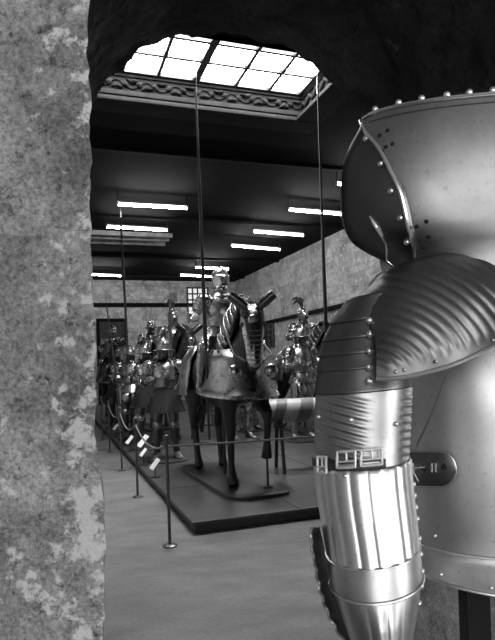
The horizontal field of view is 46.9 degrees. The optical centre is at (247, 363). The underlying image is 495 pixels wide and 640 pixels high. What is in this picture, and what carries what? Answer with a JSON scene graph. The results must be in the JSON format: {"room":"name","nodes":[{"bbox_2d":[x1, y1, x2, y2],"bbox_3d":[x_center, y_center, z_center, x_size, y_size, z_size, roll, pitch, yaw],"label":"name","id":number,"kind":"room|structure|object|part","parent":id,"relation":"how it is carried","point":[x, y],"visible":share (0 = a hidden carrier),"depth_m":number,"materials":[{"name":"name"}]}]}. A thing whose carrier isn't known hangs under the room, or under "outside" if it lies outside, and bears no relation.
{"room":"historic interior","nodes":[
{"label":"historic interior","id":0,"kind":"room"},
{"bbox_2d":[0,0,105,639],"bbox_3d":[0.272,-0.659,1.700,7.008,4.326,0.047,-2,0,0],"label":"wall","id":1,"kind":"structure","parent":0,"point":[53,540],"depth_m":1.70,"materials":[{"name":"stone"}]},
{"bbox_2d":[88,125,104,639],"bbox_3d":[-0.687,0.314,2.357,0.071,2.463,1.425,-2,0,-21],"label":"wall","id":2,"kind":"structure","parent":0,"point":[102,485],"depth_m":1.73,"materials":[{"name":"stone"}]},
{"bbox_2d":[91,280,234,404],"bbox_3d":[-5.072,-0.973,24.773,10.000,5.300,0.201,-2,0,-19],"label":"wall","id":3,"kind":"structure","parent":0,"point":[137,291],"depth_m":24.82,"materials":[{"name":"white stone"}]},
{"bbox_2d":[96,318,125,404],"bbox_3d":[-5.741,-0.122,24.352,1.287,3.646,0.138,-2,0,-19],"label":"door","id":4,"kind":"structure","parent":3,"relation":"in","point":[119,323],"depth_m":24.26,"materials":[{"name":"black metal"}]},
{"bbox_2d":[93,303,192,306],"bbox_3d":[-5.083,-2.549,24.645,9.600,0.180,0.092,-2,0,-19],"label":"trim","id":5,"kind":"structure","parent":3,"relation":"attached to","point":[94,304],"depth_m":24.73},
{"bbox_2d":[186,287,208,311],"bbox_3d":[-2.236,-2.879,25.629,1.013,1.158,0.080,-2,0,-19],"label":"window","id":6,"kind":"structure","parent":3,"relation":"in","point":[192,293],"depth_m":25.54,"materials":[{"name":"white glass"}]},
{"bbox_2d":[94,400,341,639],"bbox_3d":[0.054,1.549,9.000,44.000,0.100,46.000,-2,0,0],"label":"floor","id":7,"kind":"structure","parent":0,"point":[257,582],"depth_m":4.09,"materials":[{"name":"stone"}]},
{"bbox_2d":[100,396,105,439],"bbox_3d":[-3.083,1.143,12.062,0.124,0.932,0.122,-2,0,0],"label":"barrier post","id":8,"kind":"object","parent":7,"relation":"on","point":[100,396],"visible":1,"depth_m":12.05,"materials":[{"name":"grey metal"}]},
{"bbox_2d":[107,400,112,452],"bbox_3d":[-2.497,1.122,10.284,0.124,0.932,0.122,-2,0,0],"label":"barrier post","id":9,"kind":"object","parent":7,"relation":"on","point":[108,401],"visible":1,"depth_m":10.27,"materials":[{"name":"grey metal"}]},
{"bbox_2d":[118,407,125,470],"bbox_3d":[-1.861,1.100,8.379,0.124,0.932,0.122,-2,0,0],"label":"barrier post","id":10,"kind":"object","parent":7,"relation":"on","point":[119,408],"visible":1,"depth_m":8.37,"materials":[{"name":"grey metal"}]},
{"bbox_2d":[132,417,142,497],"bbox_3d":[-1.291,1.080,6.624,0.124,0.932,0.122,-2,0,0],"label":"barrier post","id":11,"kind":"object","parent":7,"relation":"on","point":[134,418],"visible":0.99,"depth_m":6.61,"materials":[{"name":"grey metal"}]},
{"bbox_2d":[120,413,133,430],"bbox_3d":[-1.587,0.786,7.501,0.018,0.148,1.790,-2,0,-18],"label":"rope","id":12,"kind":"object","parent":11,"relation":"hanging from","point":[120,413],"visible":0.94,"depth_m":7.71,"materials":[{"name":"grey fabric"}]},
{"bbox_2d":[162,435,176,547],"bbox_3d":[-0.665,1.058,4.772,0.124,0.932,0.122,-2,0,0],"label":"barrier post","id":13,"kind":"object","parent":7,"relation":"on","point":[169,544],"visible":1,"depth_m":4.76,"materials":[{"name":"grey metal"}]},
{"bbox_2d":[135,425,164,448],"bbox_3d":[-0.989,0.755,5.698,0.018,0.128,1.899,-2,0,-19],"label":"rope","id":14,"kind":"object","parent":13,"relation":"hanging from","point":[143,439],"visible":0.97,"depth_m":5.75,"materials":[{"name":"grey fabric"}]},
{"bbox_2d":[170,435,313,446],"bbox_3d":[0.453,0.660,5.173,2.341,0.038,0.018,-2,0,-20],"label":"rope","id":15,"kind":"object","parent":13,"relation":"hanging from","point":[262,440],"visible":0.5,"depth_m":4.99,"materials":[{"name":"grey fabric"}]},
{"bbox_2d":[95,409,319,532],"bbox_3d":[-0.156,1.451,12.053,5.200,0.112,13.000,-2,0,-19],"label":"display platform","id":16,"kind":"object","parent":7,"relation":"on","point":[200,507],"visible":0.29,"depth_m":6.74,"materials":[{"name":"black wood"}]},
{"bbox_2d":[96,339,129,423],"bbox_3d":[-3.600,0.433,15.472,0.936,2.167,2.580,-2,0,-19],"label":"horse","id":17,"kind":"object","parent":16,"relation":"on","point":[117,344],"visible":0.23,"depth_m":14.97},
{"bbox_2d":[98,325,125,379],"bbox_3d":[-3.629,-0.301,15.482,0.887,1.562,0.626,-2,0,-19],"label":"suit","id":18,"kind":"object","parent":17,"relation":"on","point":[104,340],"visible":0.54,"depth_m":15.45,"materials":[{"name":"metal"}]},
{"bbox_3d":[-3.580,1.495,15.521,0.749,0.042,2.246,-2,0,-19],"label":"plate","id":19,"kind":"part","parent":17,"relation":"part of","materials":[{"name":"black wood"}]},
{"bbox_2d":[101,349,129,427],"bbox_3d":[-3.089,0.572,13.524,0.753,1.853,0.664,-2,0,-19],"label":"suit","id":20,"kind":"object","parent":16,"relation":"on","point":[111,393],"visible":0.55,"depth_m":13.45,"materials":[{"name":"grey metal"}]},
{"bbox_2d":[110,347,134,433],"bbox_3d":[-2.578,0.557,12.282,0.716,1.846,0.718,-2,0,-39],"label":"suit","id":21,"kind":"object","parent":16,"relation":"on","point":[122,351],"visible":0.23,"depth_m":12.24,"materials":[{"name":"grey metal"}]},
{"bbox_2d":[119,209,132,431],"bbox_3d":[-2.533,-0.935,11.900,0.128,4.727,0.050,-2,0,0],"label":"pike","id":22,"kind":"object","parent":21,"relation":"attached to","point":[121,235],"visible":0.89,"depth_m":11.88,"materials":[{"name":"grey wood"}]},
{"bbox_2d":[112,345,143,440],"bbox_3d":[-2.276,0.543,11.156,0.753,1.853,0.653,-2,0,-4],"label":"suit","id":23,"kind":"object","parent":16,"relation":"on","point":[128,390],"visible":0.58,"depth_m":11.11,"materials":[{"name":"grey metal"}]},
{"bbox_2d":[105,296,124,438],"bbox_3d":[-2.530,0.055,10.900,0.293,2.751,0.030,-2,0,0],"label":"pike","id":24,"kind":"object","parent":23,"relation":"attached to","point":[105,296],"visible":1,"depth_m":10.89,"materials":[{"name":"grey wood"}]},
{"bbox_2d":[125,435,133,451],"bbox_3d":[-1.962,1.323,9.489,0.114,0.273,0.106,-2,0,16],"label":"stand","id":25,"kind":"object","parent":16,"relation":"on","point":[130,438],"visible":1,"depth_m":9.48,"materials":[{"name":"paper"}]},
{"bbox_2d":[137,434,148,464],"bbox_3d":[-1.493,1.228,8.165,0.140,0.431,0.134,-2,0,16],"label":"stand","id":26,"kind":"object","parent":16,"relation":"on","point":[145,437],"visible":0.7,"depth_m":8.17,"materials":[{"name":"paper"}]},
{"bbox_2d":[139,448,147,465],"bbox_3d":[-1.477,1.318,8.088,0.100,0.249,0.088,-2,0,16],"label":"stand","id":27,"kind":"object","parent":16,"relation":"on","point":[144,449],"visible":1,"depth_m":8.09,"materials":[{"name":"paper"}]},
{"bbox_2d":[126,341,163,450],"bbox_3d":[-1.695,0.523,9.731,0.716,1.853,0.729,-2,0,-29],"label":"suit","id":28,"kind":"object","parent":16,"relation":"on","point":[141,398],"visible":0.58,"depth_m":9.67,"materials":[{"name":"grey metal"}]},
{"bbox_3d":[-1.905,0.165,9.588,0.204,0.287,0.394,-2,0,-29],"label":"arm plate","id":29,"kind":"part","parent":28,"relation":"part of","materials":[{"name":"metal"}]},
{"bbox_2d":[163,291,177,360],"bbox_3d":[-1.270,-0.015,9.600,0.255,2.799,0.042,-2,0,0],"label":"halberd","id":30,"kind":"object","parent":28,"relation":"attached to","point":[172,297],"visible":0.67,"depth_m":9.59,"materials":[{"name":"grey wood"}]},
{"bbox_2d":[149,458,159,477],"bbox_3d":[-1.168,1.310,7.197,0.114,0.243,0.106,-2,0,16],"label":"stand","id":31,"kind":"object","parent":16,"relation":"on","point":[157,460],"visible":1,"depth_m":7.19,"materials":[{"name":"paper"}]},
{"bbox_2d":[143,335,170,431],"bbox_3d":[-2.196,0.412,13.427,0.858,2.109,2.561,-2,0,-16],"label":"horse","id":32,"kind":"object","parent":16,"relation":"on","point":[147,424],"visible":0.05,"depth_m":12.85},
{"bbox_2d":[135,319,157,362],"bbox_3d":[-2.233,-0.293,13.439,0.887,1.569,0.652,-2,0,-19],"label":"suit","id":33,"kind":"object","parent":32,"relation":"on","point":[151,326],"visible":0.43,"depth_m":13.42,"materials":[{"name":"metal"}]},
{"bbox_3d":[-2.181,1.446,13.466,0.749,0.042,2.246,-2,0,-19],"label":"plate","id":34,"kind":"part","parent":32,"relation":"part of","materials":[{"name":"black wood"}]},
{"bbox_2d":[139,336,187,463],"bbox_3d":[-1.213,0.506,8.408,0.753,1.853,0.664,-2,0,-9],"label":"suit","id":35,"kind":"object","parent":16,"relation":"on","point":[163,372],"visible":0.84,"depth_m":8.36,"materials":[{"name":"grey metal"}]},
{"bbox_3d":[-1.464,0.169,8.333,0.215,0.310,0.328,-2,0,-9],"label":"arm plate","id":36,"kind":"part","parent":35,"relation":"part of","materials":[{"name":"metal"}]},
{"bbox_2d":[151,323,209,444],"bbox_3d":[-1.364,0.354,11.009,0.936,2.167,2.580,-2,0,-21],"label":"horse","id":37,"kind":"object","parent":16,"relation":"on","point":[184,338],"visible":0.22,"depth_m":10.21},
{"bbox_2d":[154,301,177,359],"bbox_3d":[-1.419,-0.421,11.081,0.887,1.768,0.760,-2,0,-21],"label":"suit","id":38,"kind":"object","parent":37,"relation":"on","point":[161,330],"visible":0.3,"depth_m":11.00,"materials":[{"name":"grey metal"}]},
{"bbox_3d":[-1.346,1.417,11.057,0.749,0.042,2.246,-2,0,-21],"label":"plate","id":39,"kind":"part","parent":37,"relation":"part of","materials":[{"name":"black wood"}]},
{"bbox_2d":[204,404,214,425],"bbox_3d":[-0.948,0.500,13.314,0.753,1.846,0.664,-2,0,-14],"label":"suit","id":40,"kind":"object","parent":16,"relation":"on","point":[211,405],"visible":0.02,"depth_m":13.36,"materials":[{"name":"black metal"}]},
{"bbox_2d":[176,290,288,500],"bbox_3d":[-0.238,0.315,6.882,0.959,2.167,2.566,-2,0,-21],"label":"horse","id":41,"kind":"object","parent":16,"relation":"on","point":[239,374],"visible":0.96,"depth_m":6.24},
{"bbox_3d":[-0.168,-0.236,6.636,0.403,0.324,0.401,-2,0,-21],"label":"crinet plate","id":42,"kind":"part","parent":41,"relation":"part of","materials":[{"name":"grey metal"}]},
{"bbox_3d":[-0.143,-0.323,6.563,0.379,0.342,0.388,-2,0,-21],"label":"crinet plate","id":43,"kind":"part","parent":41,"relation":"part of","materials":[{"name":"grey metal"}]},
{"bbox_3d":[-0.292,0.935,7.063,0.038,0.858,0.038,-2,0,1],"label":"belly post","id":44,"kind":"part","parent":41,"relation":"part of","materials":[{"name":"metal"}]},
{"bbox_2d":[187,266,265,391],"bbox_3d":[-0.281,-0.428,6.874,0.916,1.562,0.626,-2,0,-21],"label":"suit","id":45,"kind":"object","parent":41,"relation":"on","point":[217,304],"visible":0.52,"depth_m":6.84,"materials":[{"name":"metal"}]},
{"bbox_3d":[-0.572,-0.656,6.834,0.281,0.285,0.281,-2,0,-21],"label":"arm plate","id":46,"kind":"part","parent":45,"relation":"part of","materials":[{"name":"grey metal"}]},
{"bbox_2d":[194,58,210,439],"bbox_3d":[-0.512,-1.302,6.450,0.050,4.319,0.049,-2,0,0],"label":"tilting lance","id":47,"kind":"object","parent":45,"relation":"attached to","point":[205,338],"visible":0.97,"depth_m":6.44,"materials":[{"name":"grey wood"}]},
{"bbox_3d":[-0.118,-0.410,6.491,0.354,0.359,0.374,-2,0,-21],"label":"crinet plate","id":48,"kind":"part","parent":41,"relation":"part of","materials":[{"name":"grey metal"}]},
{"bbox_3d":[-0.092,-0.491,6.418,0.329,0.365,0.361,-2,0,-21],"label":"crinet plate","id":49,"kind":"part","parent":41,"relation":"part of","materials":[{"name":"grey metal"}]},
{"bbox_3d":[-0.065,-0.555,6.341,0.305,0.339,0.338,-2,0,-21],"label":"crinet plate","id":50,"kind":"part","parent":41,"relation":"part of","materials":[{"name":"grey metal"}]},
{"bbox_3d":[-0.220,1.378,6.918,0.749,0.042,2.246,-2,0,-21],"label":"plate","id":51,"kind":"part","parent":41,"relation":"part of","materials":[{"name":"black wood"}]},
{"bbox_3d":[-0.036,-0.620,6.260,0.280,0.312,0.312,-2,0,-21],"label":"crinet plate","id":52,"kind":"part","parent":41,"relation":"part of","materials":[{"name":"grey metal"}]},
{"bbox_3d":[0.219,1.183,6.198,0.104,0.328,0.104,-2,0,-21],"label":"support rod","id":53,"kind":"part","parent":41,"relation":"part of","materials":[{"name":"metal"}]},
{"bbox_2d":[235,402,259,440],"bbox_3d":[-0.112,0.471,10.461,0.728,1.846,0.558,-2,0,-24],"label":"suit","id":54,"kind":"object","parent":16,"relation":"on","point":[249,435],"visible":0.13,"depth_m":10.46,"materials":[{"name":"grey metal"}]},
{"bbox_2d":[237,403,263,431],"bbox_3d":[0.022,0.463,11.889,0.728,1.853,0.569,-2,0,-11],"label":"suit","id":55,"kind":"object","parent":16,"relation":"on","point":[257,427],"visible":0.11,"depth_m":11.85,"materials":[{"name":"grey metal"}]},
{"bbox_2d":[273,423,286,473],"bbox_3d":[0.758,1.056,7.407,0.770,0.616,0.526,-2,0,-10],"label":"trestle","id":56,"kind":"object","parent":16,"relation":"on","point":[279,427],"visible":0.47,"depth_m":7.20,"materials":[{"name":"black wood"}]},
{"bbox_3d":[0.384,1.087,7.525,0.047,0.581,0.166,-2,0,-10],"label":"leg","id":57,"kind":"part","parent":56,"relation":"part of","materials":[{"name":"black wood"}]},
{"bbox_3d":[0.445,1.084,7.170,0.047,0.581,0.166,-2,0,-10],"label":"leg","id":58,"kind":"part","parent":56,"relation":"part of","materials":[{"name":"black wood"}]},
{"bbox_2d":[257,398,314,422],"bbox_3d":[0.948,0.586,7.442,1.678,0.314,0.314,-2,0,-10],"label":"great lance","id":59,"kind":"object","parent":56,"relation":"on","point":[294,409],"visible":0.5,"depth_m":7.25,"materials":[{"name":"paint"}]},
{"bbox_2d":[281,324,317,442],"bbox_3d":[0.989,0.318,10.059,0.843,2.075,0.731,-2,0,-31],"label":"suit","id":60,"kind":"object","parent":16,"relation":"on","point":[298,358],"visible":0.82,"depth_m":9.97,"materials":[{"name":"grey metal"}]},
{"bbox_3d":[0.755,-0.062,9.886,0.240,0.347,0.367,-2,0,-31],"label":"arm plate","id":61,"kind":"part","parent":60,"relation":"part of","materials":[{"name":"grey metal"}]},
{"bbox_3d":[1.190,-0.061,10.158,0.243,0.379,0.332,-2,0,-4],"label":"arm plate","id":62,"kind":"part","parent":60,"relation":"part of","materials":[{"name":"grey metal"}]},
{"bbox_2d":[270,321,328,433],"bbox_3d":[1.227,0.264,11.484,0.936,2.167,2.580,-2,0,-24],"label":"horse","id":63,"kind":"object","parent":16,"relation":"on","point":[282,379],"visible":0.17,"depth_m":11.64},
{"bbox_3d":[1.243,1.327,11.531,0.749,0.042,2.246,-2,0,-24],"label":"plate","id":64,"kind":"part","parent":63,"relation":"part of","materials":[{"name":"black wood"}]},
{"bbox_2d":[286,297,316,340],"bbox_3d":[1.168,-0.511,11.554,0.887,1.767,0.760,-2,0,-24],"label":"suit","id":65,"kind":"object","parent":63,"relation":"on","point":[302,312],"visible":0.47,"depth_m":11.50,"materials":[{"name":"metal"}]},
{"bbox_3d":[1.367,-0.462,11.113,0.354,0.359,0.374,-2,0,-24],"label":"crinet plate","id":66,"kind":"part","parent":63,"relation":"part of","materials":[{"name":"grey metal"}]},
{"bbox_3d":[1.396,-0.543,11.042,0.329,0.365,0.361,-2,0,-24],"label":"crinet plate","id":67,"kind":"part","parent":63,"relation":"part of","materials":[{"name":"grey metal"}]},
{"bbox_3d":[1.428,-0.608,10.966,0.305,0.339,0.338,-2,0,-24],"label":"crinet plate","id":68,"kind":"part","parent":63,"relation":"part of","materials":[{"name":"grey metal"}]},
{"bbox_3d":[1.460,-0.673,10.889,0.280,0.312,0.310,-2,0,-24],"label":"crinet plate","id":69,"kind":"part","parent":63,"relation":"part of","materials":[{"name":"grey metal"}]},
{"bbox_2d":[316,76,327,335],"bbox_3d":[0.908,-1.038,6.750,0.190,4.792,0.190,-2,0,0],"label":"tilting lance","id":70,"kind":"object","parent":16,"relation":"on","point":[317,86],"visible":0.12,"depth_m":6.74,"materials":[{"name":"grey wood"}]},
{"bbox_2d":[309,87,494,639],"bbox_3d":[0.502,0.473,1.145,0.791,2.019,0.610,-2,0,0],"label":"suit","id":71,"kind":"object","parent":7,"relation":"on","point":[403,462],"visible":1,"depth_m":0.98,"materials":[{"name":"metal"}]},
{"bbox_3d":[0.203,0.098,0.993,0.174,0.144,0.172,-2,0,0],"label":"arm plate","id":72,"kind":"part","parent":71,"relation":"part of","materials":[{"name":"metal"}]},
{"bbox_3d":[0.201,0.240,0.969,0.168,0.158,0.208,-2,0,0],"label":"forearm plate","id":73,"kind":"part","parent":71,"relation":"part of","materials":[{"name":"metal"}]},
{"bbox_3d":[0.213,0.432,0.929,0.145,0.186,0.177,-2,0,0],"label":"elbow plate","id":74,"kind":"part","parent":71,"relation":"part of","materials":[{"name":"metal"}]},
{"bbox_3d":[0.527,-0.324,1.065,0.586,0.338,0.185,-2,0,-9],"label":"plate","id":75,"kind":"part","parent":71,"relation":"part of","materials":[{"name":"metal"}]},
{"bbox_3d":[0.596,0.095,1.240,0.523,0.564,0.337,-2,0,0],"label":"plate","id":76,"kind":"part","parent":71,"relation":"part of","materials":[{"name":"metal"}]},
{"bbox_3d":[0.509,0.863,1.250,0.052,1.240,0.052,-2,0,0],"label":"stand post","id":77,"kind":"part","parent":71,"relation":"part of","materials":[{"name":"black metal"}]},
{"bbox_2d":[89,31,364,281],"bbox_3d":[-0.883,-3.832,12.394,9.600,0.120,26.000,-2,0,-19],"label":"ceiling","id":78,"kind":"structure","parent":0,"point":[229,190],"depth_m":12.21,"materials":[{"name":"black paint"}]},
{"bbox_2d":[92,273,121,276],"bbox_3d":[-5.545,-3.444,21.192,1.756,0.338,0.050,-2,0,-28],"label":"lamp","id":79,"kind":"object","parent":78,"relation":"hanging from","point":[94,274],"visible":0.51,"depth_m":21.31,"materials":[{"name":"metal"}]},
{"bbox_2d":[106,218,167,231],"bbox_3d":[-2.772,-3.541,14.355,1.569,0.338,0.051,-2,0,-22],"label":"lamp","id":80,"kind":"object","parent":78,"relation":"hanging from","point":[109,225],"visible":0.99,"depth_m":14.33,"materials":[{"name":"metal"}]},
{"bbox_2d":[117,190,187,209],"bbox_3d":[-2.059,-3.566,12.417,1.553,0.338,0.050,-2,0,-19],"label":"lamp","id":81,"kind":"object","parent":78,"relation":"hanging from","point":[134,204],"visible":1,"depth_m":12.40,"materials":[{"name":"metal"}]},
{"bbox_2d":[180,270,213,276],"bbox_3d":[-1.964,-3.570,22.244,1.492,0.338,0.050,-2,0,-32],"label":"lamp","id":82,"kind":"object","parent":78,"relation":"hanging from","point":[195,275],"visible":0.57,"depth_m":22.13,"materials":[{"name":"metal"}]},
{"bbox_2d":[98,93,296,117],"bbox_3d":[-0.378,-3.779,7.728,3.622,0.060,2.009,-2,0,-19],"label":"trim","id":83,"kind":"structure","parent":78,"relation":"attached to","point":[98,93],"depth_m":8.33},
{"bbox_2d":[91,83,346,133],"bbox_3d":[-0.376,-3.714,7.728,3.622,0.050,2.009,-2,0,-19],"label":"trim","id":84,"kind":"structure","parent":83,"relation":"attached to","point":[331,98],"depth_m":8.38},
{"bbox_2d":[195,260,228,269],"bbox_3d":[-1.278,-3.594,20.585,1.329,0.338,0.050,-2,0,-26],"label":"lamp","id":85,"kind":"object","parent":78,"relation":"hanging from","point":[206,267],"visible":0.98,"depth_m":20.53,"materials":[{"name":"metal"}]},
{"bbox_2d":[99,34,329,116],"bbox_3d":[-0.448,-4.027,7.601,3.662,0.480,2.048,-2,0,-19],"label":"trim","id":86,"kind":"structure","parent":78,"relation":"attached to","point":[237,93],"depth_m":8.45,"materials":[{"name":"paint"}]},
{"bbox_2d":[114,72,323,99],"bbox_3d":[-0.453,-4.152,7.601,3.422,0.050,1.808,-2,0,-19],"label":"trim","id":87,"kind":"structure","parent":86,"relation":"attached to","point":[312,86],"depth_m":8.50,"materials":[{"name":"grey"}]},
{"bbox_2d":[120,34,320,95],"bbox_3d":[-0.433,-4.200,7.571,3.302,0.065,1.878,-2,0,-19],"label":"window","id":88,"kind":"structure","parent":86,"relation":"attached to","point":[221,63],"depth_m":8.04,"materials":[{"name":"white glass"}]},
{"bbox_2d":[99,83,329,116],"bbox_3d":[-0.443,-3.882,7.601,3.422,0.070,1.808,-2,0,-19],"label":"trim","id":89,"kind":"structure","parent":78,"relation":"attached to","point":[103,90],"depth_m":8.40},
{"bbox_2d":[230,240,280,250],"bbox_3d":[0.259,-3.647,17.226,1.756,0.338,0.051,-2,0,-30],"label":"lamp","id":90,"kind":"object","parent":78,"relation":"hanging from","point":[231,243],"visible":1,"depth_m":17.20,"materials":[{"name":"metal"}]},
{"bbox_2d":[253,220,303,236],"bbox_3d":[0.850,-3.668,15.433,1.584,0.338,0.051,-2,0,-26],"label":"lamp","id":91,"kind":"object","parent":78,"relation":"hanging from","point":[260,230],"visible":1,"depth_m":15.38,"materials":[{"name":"metal"}]},
{"bbox_2d":[288,197,340,214],"bbox_3d":[1.629,-3.695,13.374,1.530,0.338,0.050,-2,0,-22],"label":"lamp","id":92,"kind":"object","parent":78,"relation":"hanging from","point":[292,208],"visible":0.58,"depth_m":13.29,"materials":[{"name":"metal"}]},
{"bbox_2d":[335,172,340,185],"bbox_3d":[2.445,-3.724,11.525,1.483,0.338,0.050,-2,0,-19],"label":"lamp","id":93,"kind":"object","parent":78,"relation":"hanging from","point":[336,181],"visible":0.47,"depth_m":11.28,"materials":[{"name":"metal"}]},
{"bbox_2d":[86,0,494,118],"bbox_3d":[0.094,-1.322,2.354,2.188,0.892,1.344,-2,0,0],"label":"archway","id":94,"kind":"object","parent":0,"point":[378,53],"depth_m":2.63,"materials":[{"name":"stone"}]},
{"bbox_2d":[235,230,382,398],"bbox_3d":[3.153,-1.261,15.982,0.204,5.300,21.800,-2,0,-19],"label":"wall","id":95,"kind":"structure","parent":0,"point":[298,274],"depth_m":18.83,"materials":[{"name":"white stone"}]},
{"bbox_2d":[92,274,244,278],"bbox_3d":[-4.673,-3.609,23.355,9.600,0.080,0.122,-2,0,-19],"label":"beam","id":96,"kind":"structure","parent":95,"relation":"attached to","point":[159,276],"depth_m":23.74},
{"bbox_2d":[91,255,278,261],"bbox_3d":[-3.365,-3.655,19.576,9.600,0.080,0.121,-2,0,-19],"label":"beam","id":97,"kind":"structure","parent":95,"relation":"attached to","point":[94,256],"depth_m":19.89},
{"bbox_2d":[91,144,342,171],"bbox_3d":[-0.226,-3.764,10.504,9.600,0.080,0.121,-2,0,-19],"label":"beam","id":98,"kind":"structure","parent":95,"relation":"attached to","point":[95,147],"depth_m":10.32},
{"bbox_2d":[90,213,344,229],"bbox_3d":[-1.665,-3.714,14.662,9.600,0.080,0.122,-2,0,-19],"label":"beam","id":99,"kind":"structure","parent":95,"relation":"attached to","point":[91,214],"depth_m":14.88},
{"bbox_2d":[263,323,274,346],"bbox_3d":[0.781,-1.111,22.413,0.080,0.924,1.390,-2,0,-19],"label":"window","id":100,"kind":"structure","parent":95,"relation":"in","point":[269,329],"depth_m":22.14,"materials":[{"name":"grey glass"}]},
{"bbox_2d":[265,303,343,323],"bbox_3d":[2.715,-1.706,16.788,0.094,0.120,20.000,-2,0,-19],"label":"trim","id":101,"kind":"structure","parent":95,"relation":"attached to","point":[337,306],"depth_m":18.64,"materials":[{"name":"black wood"}]},
{"bbox_2d":[358,259,381,295],"bbox_3d":[3.559,-0.670,14.501,0.061,4.090,2.980,-2,0,-19],"label":"trim","id":102,"kind":"structure","parent":95,"relation":"attached to","point":[374,271],"depth_m":15.10,"materials":[{"name":"white stone"}]},
{"bbox_2d":[380,260,494,639],"bbox_3d":[0.992,0.259,2.355,0.068,2.439,1.442,-2,0,-21],"label":"wall","id":103,"kind":"structure","parent":0,"point":[438,615],"depth_m":2.67,"materials":[{"name":"stone"}]},
{"bbox_3d":[-6.102,-0.937,12.775,0.200,5.300,21.800,-2,0,-19],"label":"wall","id":104,"kind":"structure","parent":0,"visible":0},
{"bbox_2d":[90,239,164,245],"bbox_3d":[-4.814,-3.579,16.550,4.877,0.130,0.100,-2,0,-19],"label":"trim","id":105,"kind":"structure","parent":104,"relation":"attached to","point":[93,241],"depth_m":16.95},
{"bbox_2d":[91,235,168,241],"bbox_3d":[-4.617,-3.586,15.981,4.878,0.130,0.100,-2,0,-19],"label":"trim","id":106,"kind":"structure","parent":104,"relation":"attached to","point":[103,237],"depth_m":16.36,"materials":[{"name":"grey"}]},
{"bbox_2d":[91,230,172,237],"bbox_3d":[-4.454,-3.591,15.507,4.877,0.130,0.100,-2,0,-19],"label":"trim","id":107,"kind":"structure","parent":104,"relation":"attached to","point":[94,232],"depth_m":15.90,"materials":[{"name":"grey"}]}
]}

